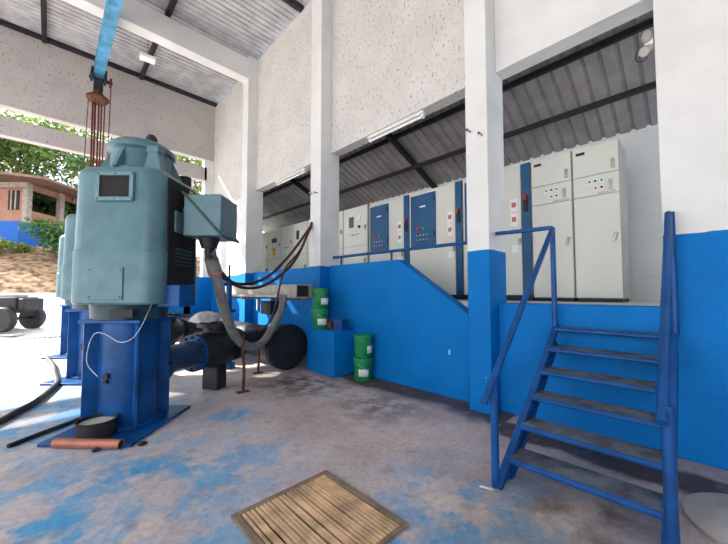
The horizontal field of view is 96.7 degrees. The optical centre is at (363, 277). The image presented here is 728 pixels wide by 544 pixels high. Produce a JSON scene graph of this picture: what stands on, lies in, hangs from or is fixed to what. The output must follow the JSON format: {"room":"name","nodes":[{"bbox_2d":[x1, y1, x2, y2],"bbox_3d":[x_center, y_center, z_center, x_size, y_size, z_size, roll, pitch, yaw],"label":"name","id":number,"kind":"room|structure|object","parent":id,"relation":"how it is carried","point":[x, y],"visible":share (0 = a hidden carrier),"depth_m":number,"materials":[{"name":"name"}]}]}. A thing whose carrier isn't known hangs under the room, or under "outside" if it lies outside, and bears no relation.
{"room":"pumping station","nodes":[
{"label":"pumping station","id":0,"kind":"room"},
{"bbox_2d":[0,293,64,339],"bbox_3d":[-22.767,0.878,4.778,54.000,1.720,7.800,3,-4,-44],"label":"ground","id":1,"kind":"structure","parent":0,"point":[52,325],"depth_m":12.48,"materials":[{"name":"concrete"}]},
{"bbox_2d":[0,333,24,335],"bbox_3d":[-11.811,1.898,10.717,0.800,0.060,0.400,0,-3,0],"label":"slab","id":2,"kind":"object","parent":1,"relation":"on","point":[1,334],"visible":1,"depth_m":10.67,"materials":[{"name":"concrete"}]},
{"bbox_2d":[0,294,45,332],"bbox_3d":[-12.530,1.221,11.246,2.080,1.260,1.210,0,-3,0],"label":"cart","id":3,"kind":"object","parent":1,"relation":"on","point":[32,314],"visible":0.99,"depth_m":11.08,"materials":[{"name":"black metal"}]},
{"bbox_2d":[0,244,199,292],"bbox_3d":[-35.293,-2.003,17.849,54.000,5.780,30.000,3,-4,-44],"label":"slope","id":4,"kind":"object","parent":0,"point":[26,272],"depth_m":17.02,"materials":[{"name":"dry brown soil"},{"name":"sand"}]},
{"bbox_2d":[0,236,12,253],"bbox_3d":[-20.159,-1.611,17.535,1.611,1.417,1.315,3,-4,-44],"label":"bush","id":5,"kind":"object","parent":4,"relation":"on","point":[3,243],"visible":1,"depth_m":17.77,"materials":[{"name":"green plant"}]},
{"bbox_2d":[0,108,32,174],"bbox_3d":[-27.780,-7.359,21.136,8.024,11.231,9.921,-1,-3,26],"label":"tree","id":6,"kind":"object","parent":4,"relation":"on","point":[7,158],"visible":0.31,"depth_m":23.14,"materials":[{"name":"green plant"}]},
{"bbox_2d":[5,242,36,252],"bbox_3d":[-20.071,-1.559,18.949,1.104,1.042,1.188,0,-3,-1],"label":"bush","id":7,"kind":"object","parent":4,"relation":"on","point":[18,247],"visible":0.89,"depth_m":18.76,"materials":[{"name":"green plant"}]},
{"bbox_2d":[0,171,77,246],"bbox_3d":[-23.950,-3.588,22.386,10.100,5.400,6.600,0,-3,0],"label":"house","id":8,"kind":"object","parent":4,"relation":"on","point":[17,190],"visible":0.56,"depth_m":20.71,"materials":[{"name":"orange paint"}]},
{"bbox_2d":[17,217,64,260],"bbox_3d":[-17.898,-1.987,18.764,2.082,2.878,3.002,-1,-3,22],"label":"bush","id":9,"kind":"object","parent":4,"relation":"on","point":[54,233],"visible":0.66,"depth_m":18.34,"materials":[{"name":"green plant"}]},
{"bbox_2d":[0,110,96,182],"bbox_3d":[-26.051,-7.663,24.919,8.760,11.982,8.710,1,-3,-17],"label":"tree","id":10,"kind":"object","parent":4,"relation":"on","point":[17,151],"visible":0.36,"depth_m":23.55,"materials":[{"name":"green plant"}]},
{"bbox_2d":[32,185,77,218],"bbox_3d":[-22.797,-4.410,24.532,4.688,5.858,4.608,3,-4,-44],"label":"tree","id":11,"kind":"object","parent":4,"relation":"on","point":[52,208],"visible":0.23,"depth_m":23.37,"materials":[{"name":"green plant"}]},
{"bbox_2d":[4,112,114,188],"bbox_3d":[-21.692,-7.181,26.117,8.304,11.328,9.324,0,-3,4],"label":"tree","id":12,"kind":"object","parent":4,"relation":"on","point":[72,175],"visible":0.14,"depth_m":23.77,"materials":[{"name":"green plant"}]},
{"bbox_2d":[62,152,103,192],"bbox_3d":[-19.236,-5.427,23.139,3.873,8.157,3.725,0,-3,-4],"label":"tree","id":13,"kind":"object","parent":4,"relation":"on","point":[77,161],"visible":0.09,"depth_m":22.33,"materials":[{"name":"green plant"}]},
{"bbox_2d":[101,134,201,190],"bbox_3d":[-17.614,-7.430,27.780,6.641,12.375,9.029,-2,-3,33],"label":"tree","id":14,"kind":"object","parent":4,"relation":"on","point":[101,134],"visible":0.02,"depth_m":28.49,"materials":[{"name":"green plant"}]},
{"bbox_2d":[173,153,202,193],"bbox_3d":[-12.532,-5.504,24.485,6.824,11.229,5.271,3,-4,-44],"label":"tree","id":15,"kind":"object","parent":4,"relation":"on","point":[196,189],"visible":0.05,"depth_m":23.62,"materials":[{"name":"green plant"}]},
{"bbox_2d":[0,25,214,319],"bbox_3d":[-10.229,-2.468,7.370,13.400,8.600,0.250,3,-4,-44],"label":"wall","id":16,"kind":"structure","parent":0,"point":[38,79],"depth_m":9.80,"materials":[{"name":"white paint"}]},
{"bbox_2d":[0,116,206,181],"bbox_3d":[-10.390,-3.914,7.279,12.950,0.480,0.250,3,-4,-44],"label":"trim","id":17,"kind":"structure","parent":16,"relation":"attached to","point":[13,129],"depth_m":8.96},
{"bbox_2d":[184,177,193,313],"bbox_3d":[-6.143,-0.740,11.255,0.220,5.500,0.250,3,-4,-44],"label":"trim","id":18,"kind":"structure","parent":16,"relation":"attached to","point":[187,308],"depth_m":11.13,"materials":[{"name":"white paint"}]},
{"bbox_2d":[0,0,310,104],"bbox_3d":[-2.586,-6.845,2.335,9.700,0.047,18.704,3,-4,-44],"label":"ceiling","id":19,"kind":"structure","parent":0,"point":[247,28],"depth_m":8.58,"materials":[{"name":"grey metal"}]},
{"bbox_2d":[0,18,216,106],"bbox_3d":[-8.807,-6.483,8.673,9.400,0.100,0.120,3,-4,-44],"label":"beam","id":20,"kind":"structure","parent":19,"relation":"attached to","point":[4,23],"depth_m":9.47,"materials":[{"name":"black metal"}]},
{"bbox_2d":[283,0,303,12],"bbox_3d":[-4.862,-6.643,4.604,9.400,0.130,0.100,3,-4,-44],"label":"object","id":21,"kind":"structure","parent":19,"relation":"attached to","point":[296,5],"depth_m":7.70,"materials":[{"name":"black metal"}]},
{"bbox_2d":[0,335,727,543],"bbox_3d":[-4.994,1.676,1.631,13.200,0.200,21.400,3,-4,-44],"label":"floor","id":22,"kind":"structure","parent":0,"point":[422,456],"depth_m":2.80,"materials":[{"name":"paint"}]},
{"bbox_2d":[0,356,59,424],"bbox_3d":[-5.311,1.698,5.212,0.704,0.072,5.408,2,-3,-34],"label":"hose","id":23,"kind":"object","parent":22,"relation":"on","point":[12,414],"visible":1,"depth_m":4.40,"materials":[{"name":"black rubber"}]},
{"bbox_2d":[0,336,60,341],"bbox_3d":[-12.075,1.901,8.935,11.200,0.012,0.250,3,-4,-44],"label":"channel","id":24,"kind":"object","parent":22,"relation":"on","point":[59,336],"visible":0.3,"depth_m":10.30,"materials":[{"name":"concrete"}]},
{"bbox_2d":[6,417,79,447],"bbox_3d":[-3.365,1.635,3.444,0.046,0.044,0.678,0,-3,9],"label":"rod","id":25,"kind":"object","parent":22,"relation":"on","point":[12,444],"visible":0.9,"depth_m":3.37,"materials":[{"name":"black metal"}]},
{"bbox_2d":[40,235,71,358],"bbox_3d":[-6.457,0.169,7.862,1.564,3.375,1.080,0,-3,0],"label":"pump","id":26,"kind":"object","parent":22,"relation":"on","point":[68,305],"visible":0.08,"depth_m":7.54,"materials":[{"name":"teal metal"}]},
{"bbox_2d":[39,214,88,385],"bbox_3d":[-4.417,0.076,5.802,1.564,3.375,1.080,0,-3,0],"label":"pump","id":27,"kind":"object","parent":22,"relation":"on","point":[73,377],"visible":0.17,"depth_m":5.48,"materials":[{"name":"teal metal"}]},
{"bbox_2d":[50,438,124,448],"bbox_3d":[-2.650,1.596,3.112,0.660,0.090,0.090,0,-3,2],"label":"copper pipe offcut","id":28,"kind":"object","parent":22,"relation":"on","point":[78,443],"visible":1,"depth_m":3.08,"materials":[{"name":"orange metal"}]},
{"bbox_2d":[37,134,239,446],"bbox_3d":[-2.378,-0.018,3.743,1.564,3.375,1.080,0,-3,0],"label":"pump","id":29,"kind":"object","parent":22,"relation":"on","point":[139,222],"visible":0.98,"depth_m":3.48,"materials":[{"name":"blue metal"}]},
{"bbox_2d":[74,413,118,438],"bbox_3d":[-2.726,1.530,3.308,0.356,0.172,0.356,3,-4,-44],"label":"pan","id":30,"kind":"object","parent":29,"relation":"on","point":[95,425],"visible":0.92,"depth_m":3.24,"materials":[{"name":"metal"}]},
{"bbox_2d":[162,335,208,376],"bbox_3d":[-2.549,1.079,4.352,0.530,0.530,0.685,-1,-3,16],"label":"pipe","id":31,"kind":"object","parent":29,"relation":"attached to","point":[191,354],"visible":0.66,"depth_m":4.47,"materials":[{"name":"blue metal"}]},
{"bbox_2d":[204,249,286,350],"bbox_3d":[-1.768,0.440,4.974,0.329,1.503,2.361,0,-3,9],"label":"conduit","id":32,"kind":"object","parent":29,"relation":"attached to","point":[214,270],"visible":0.94,"depth_m":4.41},
{"bbox_2d":[138,441,146,445],"bbox_3d":[-2.170,1.628,3.174,0.080,0.042,0.060,1,-3,-27],"label":"clod","id":33,"kind":"object","parent":22,"relation":"on","point":[142,443],"visible":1,"depth_m":3.16,"materials":[{"name":"black soil"}]},
{"bbox_2d":[168,311,191,344],"bbox_3d":[-4.357,1.299,7.166,0.580,1.054,0.840,-1,-3,16],"label":"valve","id":34,"kind":"object","parent":22,"relation":"on","point":[181,328],"visible":0.34,"depth_m":7.18,"materials":[{"name":"black metal"}]},
{"bbox_2d":[193,320,245,389],"bbox_3d":[-2.339,1.205,5.085,0.580,1.054,0.840,-1,-3,16],"label":"valve","id":35,"kind":"object","parent":22,"relation":"on","point":[222,349],"visible":0.56,"depth_m":4.94,"materials":[{"name":"black metal"}]},
{"bbox_2d":[189,311,220,322],"bbox_3d":[-2.419,0.604,4.972,0.454,0.174,0.359,3,-4,-44],"label":"cloth bundle","id":36,"kind":"object","parent":35,"relation":"on","point":[204,316],"visible":0.99,"depth_m":4.86,"materials":[{"name":"white fabric"}]},
{"bbox_2d":[223,264,235,369],"bbox_3d":[-2.692,0.768,6.442,0.619,2.050,0.280,3,-4,-44],"label":"stand","id":37,"kind":"object","parent":22,"relation":"on","point":[231,364],"visible":0.33,"depth_m":6.41,"materials":[{"name":"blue metal"}]},
{"bbox_2d":[178,314,307,369],"bbox_3d":[-3.660,1.448,8.519,0.870,0.870,6.428,3,-4,-44],"label":"header","id":38,"kind":"object","parent":22,"relation":"on","point":[286,349],"visible":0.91,"depth_m":6.24,"materials":[{"name":"black metal"}]},
{"bbox_2d":[184,318,203,334],"bbox_3d":[-4.108,1.246,8.044,0.530,0.530,0.960,-1,-3,16],"label":"branch","id":39,"kind":"object","parent":38,"relation":"attached to","point":[195,330],"visible":0.19,"depth_m":7.73,"materials":[{"name":"black metal"}]},
{"bbox_2d":[237,327,267,358],"bbox_3d":[-2.090,1.152,5.964,0.530,0.530,0.960,-1,-3,16],"label":"branch","id":40,"kind":"object","parent":38,"relation":"attached to","point":[252,336],"visible":0.23,"depth_m":5.82,"materials":[{"name":"black metal"}]},
{"bbox_2d":[236,335,249,393],"bbox_3d":[-1.818,1.303,4.882,0.180,0.843,0.100,3,-4,-44],"label":"support stake","id":41,"kind":"object","parent":22,"relation":"on","point":[243,390],"visible":0.98,"depth_m":4.87,"materials":[{"name":"metal"}]},
{"bbox_2d":[239,56,262,322],"bbox_3d":[-3.255,-2.224,9.433,0.500,8.300,0.360,3,-4,-44],"label":"pillar","id":42,"kind":"structure","parent":22,"relation":"on","point":[251,199],"depth_m":9.28,"materials":[{"name":"white paint"}]},
{"bbox_2d":[63,0,248,82],"bbox_3d":[-6.695,-6.147,6.274,9.120,0.590,0.320,3,-4,-44],"label":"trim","id":43,"kind":"structure","parent":42,"relation":"attached to","point":[136,17],"depth_m":8.03,"materials":[{"name":"white paint"}]},
{"bbox_2d":[93,0,122,79],"bbox_3d":[-2.405,-5.831,3.856,0.220,0.280,14.500,3,-4,-44],"label":"beam","id":44,"kind":"structure","parent":43,"relation":"attached to","point":[112,10],"depth_m":7.44,"materials":[{"name":"blue metal"}]},
{"bbox_2d":[83,65,112,168],"bbox_3d":[-7.191,-3.508,8.726,0.557,4.200,0.500,3,-4,-44],"label":"chain hoist","id":45,"kind":"object","parent":44,"relation":"hanging from","point":[96,97],"visible":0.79,"depth_m":8.71,"materials":[{"name":"black metal"}]},
{"bbox_2d":[252,329,263,373],"bbox_3d":[-1.962,1.374,6.021,0.180,0.803,0.100,3,-4,-44],"label":"support stake","id":46,"kind":"object","parent":22,"relation":"on","point":[258,350],"visible":0.63,"depth_m":6.00,"materials":[{"name":"metal"}]},
{"bbox_2d":[225,284,311,309],"bbox_3d":[-2.225,1.015,7.414,1.076,1.645,3.400,3,-4,-44],"label":"cable tray","id":47,"kind":"object","parent":22,"relation":"on","point":[290,291],"visible":0.59,"depth_m":6.54,"materials":[{"name":"grey metal"}]},
{"bbox_2d":[231,470,408,543],"bbox_3d":[-0.298,1.586,2.113,0.790,0.021,0.870,3,-4,-44],"label":"floor grate","id":48,"kind":"object","parent":22,"relation":"on","point":[322,508],"visible":1,"depth_m":2.14,"materials":[{"name":"wood"}]},
{"bbox_2d":[310,0,338,327],"bbox_3d":[-0.833,-2.338,6.937,0.500,8.300,0.360,3,-4,-44],"label":"pillar","id":49,"kind":"structure","parent":22,"relation":"on","point":[324,205],"depth_m":6.78,"materials":[{"name":"white paint"}]},
{"bbox_2d":[222,227,311,289],"bbox_3d":[-1.673,-0.471,5.397,0.451,1.352,2.956,-1,-3,15],"label":"cable","id":50,"kind":"object","parent":49,"relation":"attached to","point":[224,275],"visible":0.66,"depth_m":5.58,"materials":[{"name":"black rubber"}]},
{"bbox_2d":[222,222,312,285],"bbox_3d":[-1.686,-0.536,5.413,0.508,1.358,2.918,-1,-3,15],"label":"cable","id":51,"kind":"object","parent":49,"relation":"attached to","point":[311,223],"visible":0.61,"depth_m":6.01,"materials":[{"name":"black rubber"}]},
{"bbox_2d":[259,235,307,330],"bbox_3d":[-1.446,-0.034,6.267,0.202,2.063,1.150,-2,-4,42],"label":"cable","id":52,"kind":"object","parent":49,"relation":"hanging from","point":[298,252],"visible":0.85,"depth_m":6.03,"materials":[{"name":"black rubber"}]},
{"bbox_2d":[307,328,354,377],"bbox_3d":[-0.625,1.380,6.140,0.526,0.800,0.810,3,-4,-44],"label":"plinth","id":53,"kind":"object","parent":22,"relation":"on","point":[330,353],"visible":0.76,"depth_m":5.88,"materials":[{"name":"paint"}]},
{"bbox_2d":[311,308,329,328],"bbox_3d":[-0.831,0.790,6.205,0.358,0.385,0.362,-1,-3,17],"label":"pail","id":54,"kind":"object","parent":53,"relation":"on","point":[319,316],"visible":0.89,"depth_m":6.07,"materials":[{"name":"green plastic"}]},
{"bbox_2d":[311,288,329,308],"bbox_3d":[-0.830,0.405,6.225,0.358,0.385,0.362,0,-3,-6],"label":"pail","id":55,"kind":"object","parent":54,"relation":"on","point":[320,296],"visible":1,"depth_m":6.09,"materials":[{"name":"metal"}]},
{"bbox_2d":[327,321,332,329],"bbox_3d":[-0.625,0.898,6.071,0.126,0.156,0.126,3,-4,-44],"label":"tin can","id":56,"kind":"object","parent":53,"relation":"on","point":[329,323],"visible":0.85,"depth_m":6.02,"materials":[{"name":"metal"}]},
{"bbox_2d":[333,319,347,330],"bbox_3d":[-0.429,0.871,5.956,0.210,0.200,0.190,-2,-3,34],"label":"carton","id":57,"kind":"object","parent":53,"relation":"on","point":[338,324],"visible":1,"depth_m":5.89,"materials":[{"name":"blue cardboard"}]},
{"bbox_2d":[353,356,373,380],"bbox_3d":[-0.013,1.562,5.583,0.358,0.385,0.362,-2,-3,34],"label":"pail","id":58,"kind":"object","parent":22,"relation":"on","point":[363,369],"visible":0.87,"depth_m":5.45,"materials":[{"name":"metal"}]},
{"bbox_2d":[353,333,373,357],"bbox_3d":[-0.013,1.178,5.605,0.358,0.385,0.362,1,-3,-23],"label":"pail","id":59,"kind":"object","parent":58,"relation":"on","point":[363,344],"visible":1,"depth_m":5.47,"materials":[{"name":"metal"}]},
{"bbox_2d":[464,0,506,414],"bbox_3d":[1.630,-2.453,4.397,0.500,8.300,0.300,3,-4,-44],"label":"pillar","id":60,"kind":"structure","parent":22,"relation":"on","point":[486,251],"depth_m":4.17,"materials":[{"name":"white paint"}]},
{"bbox_2d":[479,485,492,490],"bbox_3d":[0.931,1.603,2.468,0.096,0.019,0.018,-1,-3,27],"label":"stick","id":61,"kind":"object","parent":22,"relation":"on","point":[480,486],"visible":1,"depth_m":2.46,"materials":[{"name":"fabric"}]},
{"bbox_2d":[494,324,678,543],"bbox_3d":[1.925,1.087,2.714,1.633,1.224,1.001,3,-4,-44],"label":"stair","id":62,"kind":"structure","parent":22,"relation":"on","point":[643,500],"depth_m":2.59,"materials":[{"name":"blue metal"}]},
{"bbox_2d":[480,226,557,488],"bbox_3d":[1.307,0.512,3.277,1.782,2.274,0.730,3,-4,-44],"label":"stair handrail","id":63,"kind":"object","parent":62,"relation":"attached to","point":[490,393],"visible":0.89,"depth_m":2.81,"materials":[{"name":"blue metal"}]},
{"bbox_2d":[655,211,680,543],"bbox_3d":[2.228,0.487,2.357,1.666,2.241,0.084,3,-4,-44],"label":"stair handrail","id":64,"kind":"object","parent":62,"relation":"attached to","point":[669,302],"visible":0.98,"depth_m":1.92,"materials":[{"name":"blue metal"}]},
{"bbox_2d":[682,492,727,543],"bbox_3d":[2.507,1.569,1.971,0.820,0.040,0.820,3,-4,-44],"label":"manhole cover","id":65,"kind":"object","parent":22,"relation":"on","point":[708,511],"visible":1,"depth_m":2.15,"materials":[{"name":"metal"}]},
{"bbox_2d":[211,0,652,320],"bbox_3d":[-1.244,-2.310,7.554,0.230,8.300,11.980,3,-4,-44],"label":"wall","id":66,"kind":"structure","parent":0,"point":[393,61],"depth_m":6.04,"materials":[{"name":"white paint"}]},
{"bbox_2d":[276,168,307,185],"bbox_3d":[-1.837,-2.502,8.124,0.100,0.105,1.350,3,-4,-44],"label":"tube light","id":67,"kind":"object","parent":66,"relation":"attached to","point":[303,170],"visible":1,"depth_m":8.01,"materials":[{"name":"white paint"}]},
{"bbox_2d":[367,110,425,142],"bbox_3d":[0.536,-2.613,5.678,0.100,0.105,1.270,3,-4,-44],"label":"tube light","id":68,"kind":"object","parent":66,"relation":"attached to","point":[421,114],"visible":1,"depth_m":5.59,"materials":[{"name":"white paint"}]},
{"bbox_2d":[263,10,657,231],"bbox_3d":[0.017,-2.667,8.091,2.305,1.023,14.611,3,-4,-44],"label":"ceiling","id":69,"kind":"structure","parent":0,"point":[611,70],"depth_m":5.54,"materials":[{"name":"grey metal"}]},
{"bbox_2d":[275,124,662,300],"bbox_3d":[0.810,-1.080,8.850,0.200,3.240,14.500,3,-4,-44],"label":"wall","id":70,"kind":"structure","parent":0,"point":[641,146],"depth_m":5.05,"materials":[{"name":"white paint"}]},
{"bbox_2d":[289,178,310,196],"bbox_3d":[-1.618,-2.493,9.696,2.200,1.060,0.080,3,-4,-44],"label":"rafter","id":71,"kind":"object","parent":70,"relation":"attached to","point":[301,187],"visible":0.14,"depth_m":9.45,"materials":[{"name":"black metal"}]},
{"bbox_2d":[385,133,437,188],"bbox_3d":[0.957,-2.613,7.041,2.200,1.060,0.080,3,-4,-44],"label":"rafter","id":72,"kind":"object","parent":70,"relation":"attached to","point":[395,143],"visible":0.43,"depth_m":7.04,"materials":[{"name":"black metal"}]},
{"bbox_2d":[263,17,653,197],"bbox_3d":[-0.341,-2.832,7.673,0.060,0.075,14.300,3,-4,-44],"label":"rafter","id":73,"kind":"object","parent":72,"relation":"attached to","point":[649,23],"visible":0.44,"depth_m":4.77,"materials":[{"name":"black metal"}]},
{"bbox_2d":[263,81,655,219],"bbox_3d":[0.161,-2.391,8.141,0.060,0.075,14.300,3,-4,-44],"label":"rafter","id":74,"kind":"object","parent":72,"relation":"attached to","point":[652,85],"visible":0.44,"depth_m":5.41,"materials":[{"name":"black metal"}]},
{"bbox_2d":[253,0,727,470],"bbox_3d":[2.095,-2.467,4.082,0.270,8.300,14.780,3,-4,-44],"label":"wall","id":75,"kind":"structure","parent":0,"point":[691,36],"depth_m":3.11,"materials":[{"name":"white paint"}]},
{"bbox_2d":[261,300,278,314],"bbox_3d":[-2.354,0.755,8.137,0.280,0.330,0.500,3,-4,-44],"label":"switch box","id":76,"kind":"object","parent":75,"relation":"attached to","point":[267,307],"visible":0.78,"depth_m":7.98,"materials":[{"name":"black metal"}]},
{"bbox_2d":[333,241,466,264],"bbox_3d":[0.484,-0.378,5.630,0.050,0.225,3.260,3,-4,-44],"label":"rail","id":77,"kind":"object","parent":75,"relation":"on","point":[462,242],"visible":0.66,"depth_m":5.47,"materials":[{"name":"blue metal"}]},
{"bbox_2d":[635,30,653,61],"bbox_3d":[2.778,-2.291,3.193,0.141,0.296,0.121,-1,-3,17],"label":"spotlight","id":78,"kind":"object","parent":75,"relation":"attached to","point":[647,36],"visible":1,"depth_m":3.17,"materials":[{"name":"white metal"}]},
{"bbox_2d":[458,300,659,307],"bbox_3d":[-0.005,0.603,7.983,2.470,0.200,14.500,3,-4,-44],"label":"floor","id":79,"kind":"structure","parent":0,"point":[464,302],"depth_m":4.33,"materials":[{"name":"concrete"}]},
{"bbox_2d":[262,232,267,271],"bbox_3d":[-3.432,-0.453,11.732,0.645,2.250,0.820,3,-4,-44],"label":"panel","id":80,"kind":"object","parent":79,"relation":"on","point":[264,235],"visible":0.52,"depth_m":11.41,"materials":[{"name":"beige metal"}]},
{"bbox_2d":[268,228,280,270],"bbox_3d":[-2.837,-0.481,11.119,0.645,2.250,0.870,3,-4,-44],"label":"panel","id":81,"kind":"object","parent":79,"relation":"on","point":[274,236],"visible":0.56,"depth_m":10.94,"materials":[{"name":"beige metal"}]},
{"bbox_2d":[281,225,292,269],"bbox_3d":[-2.276,-0.507,10.541,0.645,2.250,0.720,3,-4,-44],"label":"panel","id":82,"kind":"object","parent":79,"relation":"on","point":[286,232],"visible":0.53,"depth_m":10.37,"materials":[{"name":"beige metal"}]},
{"bbox_2d":[293,221,307,268],"bbox_3d":[-1.748,-0.532,9.996,0.645,2.250,0.780,3,-4,-44],"label":"panel","id":83,"kind":"object","parent":79,"relation":"on","point":[299,229],"visible":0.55,"depth_m":9.79,"materials":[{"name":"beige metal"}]},
{"bbox_2d":[307,220,309,266],"bbox_3d":[-1.177,-0.559,9.408,0.645,2.250,0.840,3,-4,-44],"label":"panel","id":84,"kind":"object","parent":79,"relation":"on","point":[308,256],"visible":0.06,"depth_m":9.47,"materials":[{"name":"white metal"}]},
{"bbox_2d":[339,211,343,264],"bbox_3d":[-0.610,-0.585,8.823,0.645,2.250,0.770,3,-4,-44],"label":"panel","id":85,"kind":"object","parent":79,"relation":"on","point":[341,214],"visible":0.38,"depth_m":8.42,"materials":[{"name":"white metal"}]},
{"bbox_2d":[344,204,369,263],"bbox_3d":[-0.025,-0.613,8.221,0.645,2.250,0.890,3,-4,-44],"label":"panel","id":86,"kind":"object","parent":79,"relation":"on","point":[356,220],"visible":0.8,"depth_m":8.00,"materials":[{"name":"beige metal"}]},
{"bbox_2d":[369,195,409,262],"bbox_3d":[0.728,-0.624,7.432,0.660,2.200,1.190,3,-4,-44],"label":"tall cabinet","id":87,"kind":"object","parent":79,"relation":"on","point":[389,221],"visible":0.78,"depth_m":7.21,"materials":[{"name":"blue metal"}]},
{"bbox_2d":[410,181,463,299],"bbox_3d":[1.573,-0.663,6.561,0.660,2.200,1.220,3,-4,-44],"label":"tall cabinet","id":88,"kind":"object","parent":79,"relation":"on","point":[436,214],"visible":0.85,"depth_m":6.27,"materials":[{"name":"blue metal"}]},
{"bbox_2d":[463,162,535,300],"bbox_3d":[2.412,-0.702,5.696,0.660,2.200,1.170,3,-4,-44],"label":"tall cabinet","id":89,"kind":"object","parent":79,"relation":"on","point":[517,179],"visible":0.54,"depth_m":5.25,"materials":[{"name":"white metal"}]},
{"bbox_2d":[531,152,577,301],"bbox_3d":[3.026,-0.731,5.074,0.645,2.200,0.560,3,-4,-44],"label":"tall cabinet","id":90,"kind":"object","parent":79,"relation":"on","point":[551,177],"visible":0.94,"depth_m":4.85,"materials":[{"name":"beige metal"}]},
{"bbox_2d":[545,280,559,287],"bbox_3d":[2.815,0.100,4.847,0.016,0.121,0.202,3,-4,-44],"label":"vent","id":91,"kind":"object","parent":90,"relation":"attached to","point":[547,282],"depth_m":4.87,"materials":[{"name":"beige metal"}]},
{"bbox_2d":[572,139,630,302],"bbox_3d":[3.414,-0.749,4.674,0.645,2.200,0.545,3,-4,-44],"label":"tall cabinet","id":92,"kind":"object","parent":79,"relation":"on","point":[601,236],"visible":1,"depth_m":4.47,"materials":[{"name":"beige metal"}]},
{"bbox_2d":[589,279,605,287],"bbox_3d":[3.203,0.081,4.447,0.016,0.121,0.196,3,-4,-44],"label":"vent","id":93,"kind":"object","parent":92,"relation":"attached to","point":[593,283],"depth_m":4.44,"materials":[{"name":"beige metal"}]},
{"bbox_3d":[3.886,-2.862,-4.603,9.800,8.300,0.200,3,-4,-44],"label":"wall","id":94,"kind":"structure","parent":0,"visible":0},
{"bbox_2d":[40,0,46,43],"bbox_3d":[-2.387,-6.747,2.312,0.100,0.130,18.200,3,-4,-44],"label":"beam","id":95,"kind":"structure","parent":94,"relation":"attached to","point":[43,3],"depth_m":8.10,"materials":[{"name":"black metal"}]},
{"bbox_2d":[139,0,177,80],"bbox_3d":[-0.807,-6.678,3.841,0.100,0.130,18.200,3,-4,-44],"label":"beam","id":96,"kind":"structure","parent":94,"relation":"attached to","point":[172,3],"depth_m":8.99,"materials":[{"name":"black metal"}]},
{"bbox_2d":[139,51,155,64],"bbox_3d":[-5.497,-6.024,8.253,0.340,1.016,0.240,2,-3,-38],"label":"floodlight","id":97,"kind":"object","parent":96,"relation":"hanging from","point":[145,57],"visible":0.93,"depth_m":8.19,"materials":[{"name":"white paint"}]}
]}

